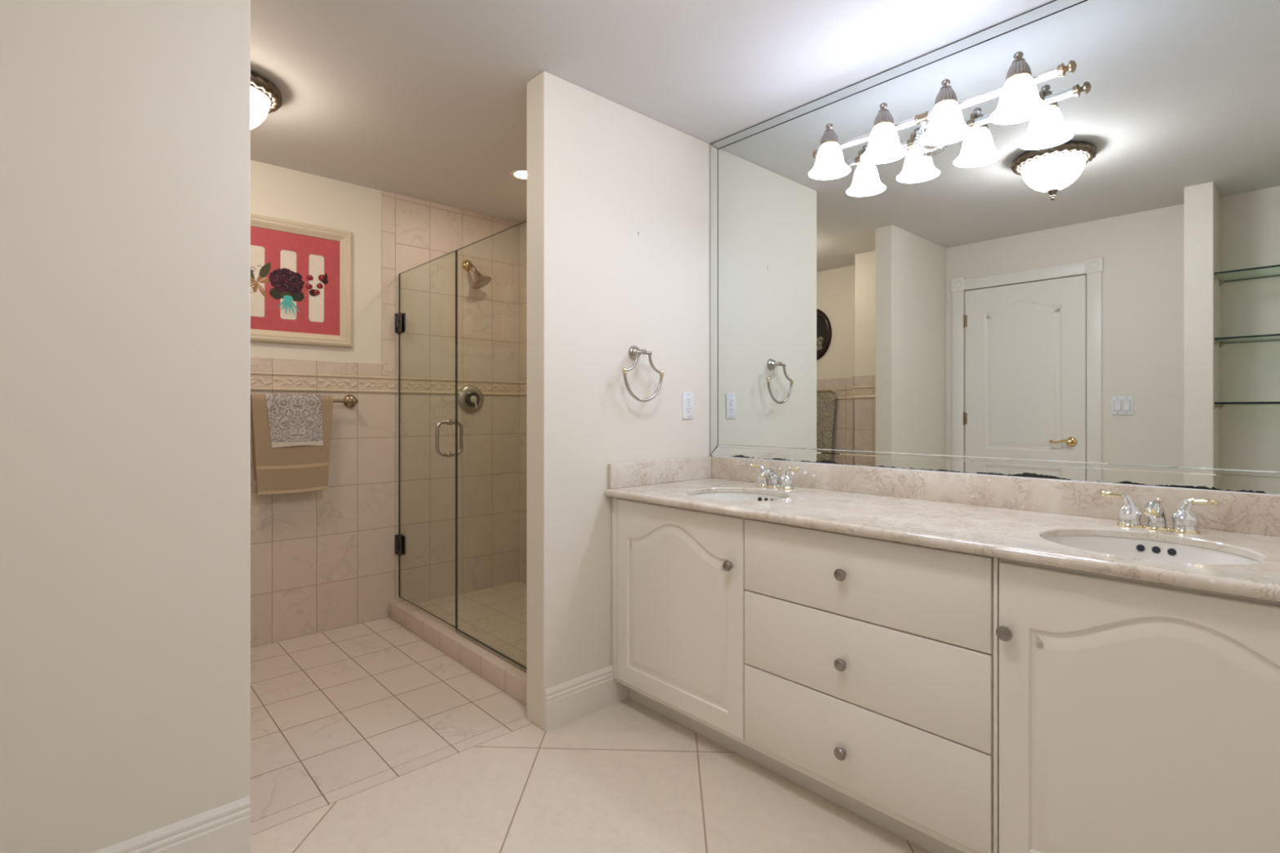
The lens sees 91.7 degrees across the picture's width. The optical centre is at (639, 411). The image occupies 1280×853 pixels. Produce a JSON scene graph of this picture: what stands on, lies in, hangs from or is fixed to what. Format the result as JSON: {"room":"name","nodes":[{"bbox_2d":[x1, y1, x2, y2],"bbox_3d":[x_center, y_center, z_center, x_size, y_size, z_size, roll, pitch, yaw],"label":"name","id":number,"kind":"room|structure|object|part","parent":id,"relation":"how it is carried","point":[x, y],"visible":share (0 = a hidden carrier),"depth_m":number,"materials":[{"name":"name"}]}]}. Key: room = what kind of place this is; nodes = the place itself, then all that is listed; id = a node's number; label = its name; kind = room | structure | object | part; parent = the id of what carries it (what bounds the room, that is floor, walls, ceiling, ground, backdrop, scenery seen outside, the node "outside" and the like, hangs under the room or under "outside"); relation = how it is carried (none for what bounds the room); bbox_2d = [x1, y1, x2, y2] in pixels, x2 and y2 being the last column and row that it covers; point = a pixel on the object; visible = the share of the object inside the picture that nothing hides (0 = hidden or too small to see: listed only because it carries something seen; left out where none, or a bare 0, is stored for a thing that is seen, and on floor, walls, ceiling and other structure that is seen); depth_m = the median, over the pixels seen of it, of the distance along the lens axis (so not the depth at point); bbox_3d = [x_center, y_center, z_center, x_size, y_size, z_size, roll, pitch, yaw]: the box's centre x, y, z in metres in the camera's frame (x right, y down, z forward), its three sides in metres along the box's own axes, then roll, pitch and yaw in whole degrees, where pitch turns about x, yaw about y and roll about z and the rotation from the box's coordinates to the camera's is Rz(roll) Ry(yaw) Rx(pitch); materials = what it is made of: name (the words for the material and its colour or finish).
{"room":"bathroom","nodes":[
{"label":"bathroom","id":0,"kind":"room"},
{"bbox_2d":[250,160,382,364],"bbox_3d":[-1.894,-0.010,3.229,2.870,2.500,0.100,0,0,-43],"label":"wall","id":1,"kind":"structure","parent":0,"point":[276,192],"depth_m":3.39,"materials":[{"name":"beige paint"}]},
{"bbox_2d":[250,213,351,347],"bbox_3d":[-1.816,-0.670,3.212,0.622,0.636,0.030,0,0,-43],"label":"framed painting","id":2,"kind":"object","parent":1,"relation":"attached to","point":[301,273],"visible":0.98,"depth_m":3.25,"materials":[{"name":"red paper"}]},
{"bbox_2d":[250,395,358,408],"bbox_3d":[-1.806,-0.056,3.165,0.725,0.072,0.092,0,0,-43],"label":"towel bar","id":3,"kind":"object","parent":1,"relation":"attached to","point":[349,401],"visible":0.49,"depth_m":3.36,"materials":[{"name":"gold metal"}]},
{"bbox_2d":[250,394,333,494],"bbox_3d":[-1.768,0.164,3.163,0.369,0.496,0.063,0,0,-43],"label":"bath towel","id":4,"kind":"object","parent":3,"relation":"hanging from","point":[303,468],"visible":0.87,"depth_m":3.12,"materials":[{"name":"beige fabric"}]},
{"bbox_2d":[264,393,323,448],"bbox_3d":[-1.765,0.045,3.167,0.260,0.269,0.070,0,0,-43],"label":"hand towel","id":5,"kind":"object","parent":4,"relation":"on","point":[294,420],"visible":0.98,"depth_m":3.14,"materials":[{"name":"grey fabric"}]},
{"bbox_3d":[-1.565,-0.056,3.386,0.072,0.072,0.092,0,0,-43],"label":"post","id":6,"kind":"part","parent":3,"relation":"part of","materials":[{"name":"gold metal"}]},
{"bbox_2d":[250,356,382,376],"bbox_3d":[-2.156,-0.236,2.914,1.858,0.072,0.010,0,0,-43],"label":"trim","id":7,"kind":"structure","parent":1,"relation":"attached to","point":[257,364],"depth_m":3.30,"materials":[{"name":"tile"}]},
{"bbox_2d":[250,391,519,647],"bbox_3d":[-1.820,0.538,3.223,2.770,1.284,0.010,0,0,-43],"label":"tile wall","id":8,"kind":"structure","parent":1,"relation":"attached to","point":[323,560],"depth_m":3.55,"materials":[{"name":"beige tile"}]},
{"bbox_2d":[250,371,519,395],"bbox_3d":[-1.817,-0.151,3.219,2.770,0.099,0.020,0,0,-43],"label":"trim","id":9,"kind":"structure","parent":1,"relation":"attached to","point":[260,380],"depth_m":3.48,"materials":[{"name":"tile"}]},
{"bbox_2d":[382,191,395,376],"bbox_3d":[-1.444,-0.730,3.568,0.074,1.060,0.010,0,0,-43],"label":"trim","id":10,"kind":"structure","parent":1,"relation":"attached to","point":[388,198],"depth_m":3.56,"materials":[{"name":"tile"}]},
{"bbox_2d":[394,250,462,627],"bbox_3d":[-1.154,0.137,3.333,0.145,1.862,0.732,0,0,-43],"label":"shower door","id":11,"kind":"structure","parent":1,"relation":"attached to","point":[400,317],"depth_m":3.56,"materials":[{"name":"clear glass"}]},
{"bbox_3d":[-0.957,0.135,3.118,0.145,0.190,0.028,0,0,-43],"label":"pull handle","id":12,"kind":"part","parent":11,"relation":"part of","materials":[{"name":"silver metal"}]},
{"bbox_2d":[395,193,519,381],"bbox_3d":[-1.109,-0.730,3.876,0.838,1.060,0.010,0,0,-43],"label":"tile wall","id":13,"kind":"structure","parent":1,"relation":"attached to","point":[488,316],"depth_m":3.83,"materials":[{"name":"tile"}]},
{"bbox_2d":[457,385,483,413],"bbox_3d":[-1.043,-0.077,3.884,0.172,0.172,0.066,0,0,-43],"label":"shower valve","id":14,"kind":"object","parent":1,"relation":"attached to","point":[470,398],"visible":1,"depth_m":3.88,"materials":[{"name":"silver metal"}]},
{"bbox_3d":[-1.036,-0.060,3.875,0.048,0.081,0.042,0,0,-43],"label":"lever","id":15,"kind":"part","parent":14,"relation":"part of","materials":[{"name":"silver metal"}]},
{"bbox_2d":[462,259,491,288],"bbox_3d":[-1.000,-0.856,3.857,0.143,0.190,0.164,0,0,-43],"label":"sprayer","id":16,"kind":"object","parent":1,"relation":"attached to","point":[481,281],"visible":1,"depth_m":3.84,"materials":[{"name":"gold metal"}]},
{"bbox_2d":[0,0,710,852],"bbox_3d":[-0.722,-0.040,2.028,2.770,2.440,0.135,0,0,-43],"label":"wall","id":17,"kind":"structure","parent":0,"point":[125,125],"depth_m":1.55,"materials":[{"name":"beige paint"}]},
{"bbox_2d":[91,795,250,852],"bbox_3d":[-1.370,1.103,1.351,0.899,0.153,0.015,0,0,-43],"label":"baseboard","id":18,"kind":"structure","parent":17,"relation":"attached to","point":[226,828],"depth_m":1.58,"materials":[{"name":"white paint"}]},
{"bbox_2d":[622,345,663,402],"bbox_3d":[-0.002,-0.157,2.570,0.229,0.236,0.070,0,0,-43],"label":"towel ring","id":19,"kind":"object","parent":17,"relation":"attached to","point":[634,352],"visible":1,"depth_m":2.57,"materials":[{"name":"silver metal"}]},
{"bbox_3d":[-0.002,-0.245,2.571,0.060,0.060,0.070,0,0,-43],"label":"post","id":20,"kind":"part","parent":19,"relation":"part of","materials":[{"name":"silver metal"}]},
{"bbox_2d":[682,392,693,418],"bbox_3d":[0.218,-0.026,2.815,0.072,0.120,0.008,0,0,-43],"label":"electrical outlet","id":21,"kind":"object","parent":17,"relation":"attached to","point":[687,397],"visible":1,"depth_m":2.81,"materials":[{"name":"white plastic"}]},
{"bbox_2d":[685,406,691,413],"bbox_3d":[0.221,-0.005,2.813,0.033,0.033,0.002,0,0,-43],"label":"receptacle","id":22,"kind":"object","parent":21,"relation":"attached to","point":[688,409],"depth_m":2.81,"materials":[{"name":"white plastic"}]},
{"bbox_2d":[685,397,691,404],"bbox_3d":[0.221,-0.047,2.813,0.033,0.033,0.002,0,0,-43],"label":"receptacle","id":23,"kind":"object","parent":21,"relation":"attached to","point":[688,400],"depth_m":2.81,"materials":[{"name":"white plastic"}]},
{"bbox_2d":[711,456,1279,536],"bbox_3d":[1.046,0.260,2.136,0.019,0.100,2.085,0,0,-43],"label":"backsplash","id":24,"kind":"structure","parent":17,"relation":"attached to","point":[1251,513],"depth_m":1.96,"materials":[{"name":"beige stone"}]},
{"bbox_2d":[418,581,526,662],"bbox_3d":[-0.570,1.188,3.318,0.800,0.105,1.560,0,0,-43],"label":"floor","id":25,"kind":"structure","parent":0,"point":[497,615],"depth_m":3.50,"materials":[{"name":"tile"}]},
{"bbox_2d":[250,617,930,852],"bbox_3d":[-0.541,1.210,1.831,2.770,0.060,3.790,0,0,-43],"label":"floor","id":26,"kind":"structure","parent":0,"point":[624,776],"depth_m":2.02,"materials":[{"name":"tile"}]},
{"bbox_2d":[250,716,533,835],"bbox_3d":[-1.017,1.204,1.832,2.070,0.051,0.060,0,0,-43],"label":"trim","id":27,"kind":"structure","parent":26,"relation":"in","point":[257,826],"depth_m":1.99,"materials":[{"name":"tile"}]},
{"bbox_2d":[388,597,526,706],"bbox_3d":[-0.878,1.133,3.029,0.115,0.094,1.550,0,0,-43],"label":"shower curb","id":28,"kind":"object","parent":26,"relation":"on","point":[506,677],"depth_m":2.92,"materials":[{"name":"tile"}]},
{"bbox_2d":[454,220,526,672],"bbox_3d":[-0.632,0.147,2.765,0.018,1.882,0.804,0,0,-43],"label":"screen","id":29,"kind":"object","parent":28,"relation":"on","point":[482,645],"visible":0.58,"depth_m":3.06,"materials":[{"name":"clear glass"}]},
{"bbox_2d":[611,497,759,764],"bbox_3d":[0.324,0.755,2.460,0.638,0.850,0.669,0,0,-43],"label":"base cabinet","id":30,"kind":"object","parent":26,"relation":"on","point":[677,574],"visible":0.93,"depth_m":2.22,"materials":[{"name":"beige paint"}]},
{"bbox_3d":[0.290,0.508,2.045,0.027,0.035,0.035,0,0,-43],"label":"knob","id":31,"kind":"part","parent":30,"relation":"part of","materials":[{"name":"grey metal"}]},
{"bbox_2d":[744,518,993,852],"bbox_3d":[0.801,0.755,1.941,0.638,0.850,0.740,0,0,-43],"label":"base cabinet","id":32,"kind":"object","parent":26,"relation":"on","point":[868,668],"visible":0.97,"depth_m":1.69,"materials":[{"name":"beige paint"}]},
{"bbox_3d":[0.564,0.961,1.747,0.027,0.035,0.035,0,0,-43],"label":"knob","id":33,"kind":"part","parent":32,"relation":"part of","materials":[{"name":"grey metal"}]},
{"bbox_3d":[0.564,0.712,1.747,0.027,0.035,0.035,0,0,-43],"label":"knob","id":34,"kind":"part","parent":32,"relation":"part of","materials":[{"name":"grey metal"}]},
{"bbox_3d":[0.564,0.459,1.747,0.027,0.035,0.035,0,0,-43],"label":"knob","id":35,"kind":"part","parent":32,"relation":"part of","materials":[{"name":"grey metal"}]},
{"bbox_3d":[0.590,0.941,1.748,0.012,0.242,0.732,0,0,-43],"label":"drawer","id":36,"kind":"part","parent":32,"relation":"part of","materials":[{"name":"beige paint"}]},
{"bbox_3d":[0.590,0.699,1.748,0.012,0.235,0.732,0,0,-43],"label":"drawer","id":37,"kind":"part","parent":32,"relation":"part of","materials":[{"name":"beige paint"}]},
{"bbox_3d":[0.590,0.463,1.748,0.012,0.229,0.732,0,0,-43],"label":"drawer","id":38,"kind":"part","parent":32,"relation":"part of","materials":[{"name":"beige paint"}]},
{"bbox_2d":[604,455,1279,602],"bbox_3d":[0.808,0.273,1.931,0.647,0.133,2.107,0,0,-43],"label":"countertop","id":39,"kind":"structure","parent":32,"relation":"on","point":[1010,517],"depth_m":1.82,"materials":[{"name":"beige stone"}]},
{"bbox_2d":[691,492,785,501],"bbox_3d":[0.367,0.403,2.340,0.394,0.145,0.416,0,0,-43],"label":"sink basin","id":40,"kind":"object","parent":39,"relation":"in","point":[735,496],"visible":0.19,"depth_m":2.51,"materials":[{"name":"ceramic"}]},
{"bbox_2d":[749,463,799,489],"bbox_3d":[0.546,0.265,2.535,0.197,0.090,0.153,0,0,10],"label":"faucet","id":41,"kind":"object","parent":39,"relation":"on","point":[785,482],"visible":1,"depth_m":2.50,"materials":[{"name":"silver metal"}]},
{"bbox_3d":[0.483,0.230,2.607,0.051,0.019,0.018,0,0,43],"label":"lever","id":42,"kind":"part","parent":41,"relation":"part of","materials":[{"name":"gold metal"}]},
{"bbox_3d":[0.514,0.264,2.582,0.055,0.081,0.055,0,0,-43],"label":"tap handle","id":43,"kind":"part","parent":41,"relation":"part of","materials":[{"name":"silver metal"}]},
{"bbox_3d":[0.527,0.269,2.518,0.118,0.077,0.042,0,0,-43],"label":"spout","id":44,"kind":"part","parent":41,"relation":"part of","materials":[{"name":"silver metal"}]},
{"bbox_3d":[0.577,0.271,2.564,0.015,0.078,0.014,0,0,-43],"label":"lift rod","id":45,"kind":"part","parent":41,"relation":"part of","materials":[{"name":"gold metal"}]},
{"bbox_3d":[0.590,0.264,2.500,0.055,0.081,0.055,0,0,-43],"label":"tap handle","id":46,"kind":"part","parent":41,"relation":"part of","materials":[{"name":"silver metal"}]},
{"bbox_3d":[0.612,0.230,2.466,0.018,0.019,0.051,0,0,-38],"label":"lever","id":47,"kind":"part","parent":41,"relation":"part of","materials":[{"name":"gold metal"}]},
{"bbox_2d":[1043,535,1260,564],"bbox_3d":[1.177,0.403,1.454,0.399,0.145,0.437,0,0,-43],"label":"sink basin","id":48,"kind":"object","parent":39,"relation":"in","point":[1126,547],"visible":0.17,"depth_m":1.58,"materials":[{"name":"ceramic"}]},
{"bbox_2d":[1100,490,1218,533],"bbox_3d":[1.363,0.265,1.638,0.197,0.090,0.153,0,0,10],"label":"faucet","id":49,"kind":"object","parent":39,"relation":"on","point":[1184,521],"visible":1,"depth_m":1.61,"materials":[{"name":"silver metal"}]},
{"bbox_3d":[1.299,0.230,1.710,0.051,0.019,0.018,0,0,43],"label":"lever","id":50,"kind":"part","parent":49,"relation":"part of","materials":[{"name":"gold metal"}]},
{"bbox_3d":[1.331,0.264,1.685,0.055,0.081,0.055,0,0,-43],"label":"tap handle","id":51,"kind":"part","parent":49,"relation":"part of","materials":[{"name":"silver metal"}]},
{"bbox_3d":[1.343,0.269,1.621,0.118,0.077,0.042,0,0,-43],"label":"spout","id":52,"kind":"part","parent":49,"relation":"part of","materials":[{"name":"silver metal"}]},
{"bbox_3d":[1.394,0.271,1.667,0.015,0.078,0.014,0,0,-43],"label":"lift rod","id":53,"kind":"part","parent":49,"relation":"part of","materials":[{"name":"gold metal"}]},
{"bbox_3d":[1.407,0.264,1.603,0.055,0.081,0.055,0,0,-43],"label":"tap handle","id":54,"kind":"part","parent":49,"relation":"part of","materials":[{"name":"silver metal"}]},
{"bbox_3d":[1.429,0.230,1.569,0.018,0.019,0.051,0,0,-38],"label":"lever","id":55,"kind":"part","parent":49,"relation":"part of","materials":[{"name":"gold metal"}]},
{"bbox_2d":[993,556,1279,852],"bbox_3d":[1.286,0.755,1.413,0.638,0.850,0.695,0,0,-43],"label":"base cabinet","id":56,"kind":"object","parent":26,"relation":"on","point":[1131,715],"visible":0.93,"depth_m":1.28,"materials":[{"name":"beige paint"}]},
{"bbox_3d":[0.846,0.514,1.440,0.027,0.035,0.035,0,0,-43],"label":"knob","id":57,"kind":"part","parent":56,"relation":"part of","materials":[{"name":"grey metal"}]},
{"bbox_2d":[250,0,1055,222],"bbox_3d":[-0.541,-1.290,1.831,2.970,0.060,3.990,0,0,-43],"label":"ceiling","id":58,"kind":"structure","parent":0,"point":[423,100],"depth_m":2.25,"materials":[{"name":"paint"}]},
{"bbox_2d":[250,71,282,129],"bbox_3d":[-1.569,-1.147,2.373,0.352,0.227,0.354,0,0,-43],"label":"ceiling light","id":59,"kind":"object","parent":58,"relation":"attached to","point":[266,99],"visible":0.32,"depth_m":2.37,"materials":[{"name":"white glass"}]},
{"bbox_3d":[-1.569,-1.151,2.373,0.265,0.138,0.265,0,0,-43],"label":"lamp shade","id":60,"kind":"part","parent":59,"relation":"part of","materials":[{"name":"white glass"}]},
{"bbox_2d":[510,168,526,180],"bbox_3d":[-0.614,-1.256,3.299,0.148,0.008,0.148,0,0,-43],"label":"recessed light","id":61,"kind":"object","parent":58,"relation":"in","point":[520,174],"visible":0.62,"depth_m":3.28,"materials":[{"name":"white paint"}]},
{"bbox_3d":[0.516,-0.010,2.802,0.100,2.500,3.990,0,0,-43],"label":"wall","id":62,"kind":"structure","parent":0,"visible":0},
{"bbox_2d":[519,395,526,583],"bbox_3d":[-0.278,0.538,3.581,0.010,1.284,1.550,0,0,-43],"label":"trim","id":63,"kind":"structure","parent":62,"relation":"attached to","point":[522,399],"depth_m":4.12,"materials":[{"name":"tile"}]},
{"bbox_2d":[519,220,526,381],"bbox_3d":[-0.278,-0.730,3.581,0.010,1.060,1.550,0,0,-43],"label":"trim","id":64,"kind":"structure","parent":62,"relation":"attached to","point":[522,228],"depth_m":4.12,"materials":[{"name":"tile"}]},
{"bbox_2d":[519,381,526,395],"bbox_3d":[-0.281,-0.151,3.577,0.020,0.099,1.550,0,0,-43],"label":"trim","id":65,"kind":"structure","parent":62,"relation":"attached to","point":[522,384],"depth_m":4.11,"materials":[{"name":"tile"}]},
{"bbox_2d":[710,0,1279,494],"bbox_3d":[1.045,-0.525,2.147,0.006,1.467,2.107,0,0,-43],"label":"vanity mirror","id":66,"kind":"object","parent":62,"relation":"attached to","point":[1087,287],"visible":1,"depth_m":1.94,"materials":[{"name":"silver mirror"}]},
{"bbox_2d":[808,51,1076,179],"bbox_3d":[0.950,-0.979,2.087,0.213,0.182,0.858,0,0,-43],"label":"vanity light","id":67,"kind":"object","parent":66,"relation":"attached to","point":[1020,101],"visible":1,"depth_m":2.03,"materials":[{"name":"white glass"}]},
{"bbox_3d":[0.704,-0.939,2.309,0.151,0.102,0.151,0,0,-43],"label":"lamp shade","id":68,"kind":"part","parent":67,"relation":"part of","materials":[{"name":"white glass"}]},
{"bbox_3d":[0.845,-0.939,2.156,0.151,0.102,0.151,0,0,-43],"label":"lamp shade","id":69,"kind":"part","parent":67,"relation":"part of","materials":[{"name":"white glass"}]},
{"bbox_3d":[0.986,-0.939,2.002,0.151,0.102,0.151,0,0,-43],"label":"lamp shade","id":70,"kind":"part","parent":67,"relation":"part of","materials":[{"name":"white glass"}]},
{"bbox_3d":[1.127,-0.939,1.849,0.151,0.102,0.151,0,0,-43],"label":"lamp shade","id":71,"kind":"part","parent":67,"relation":"part of","materials":[{"name":"white glass"}]}
]}

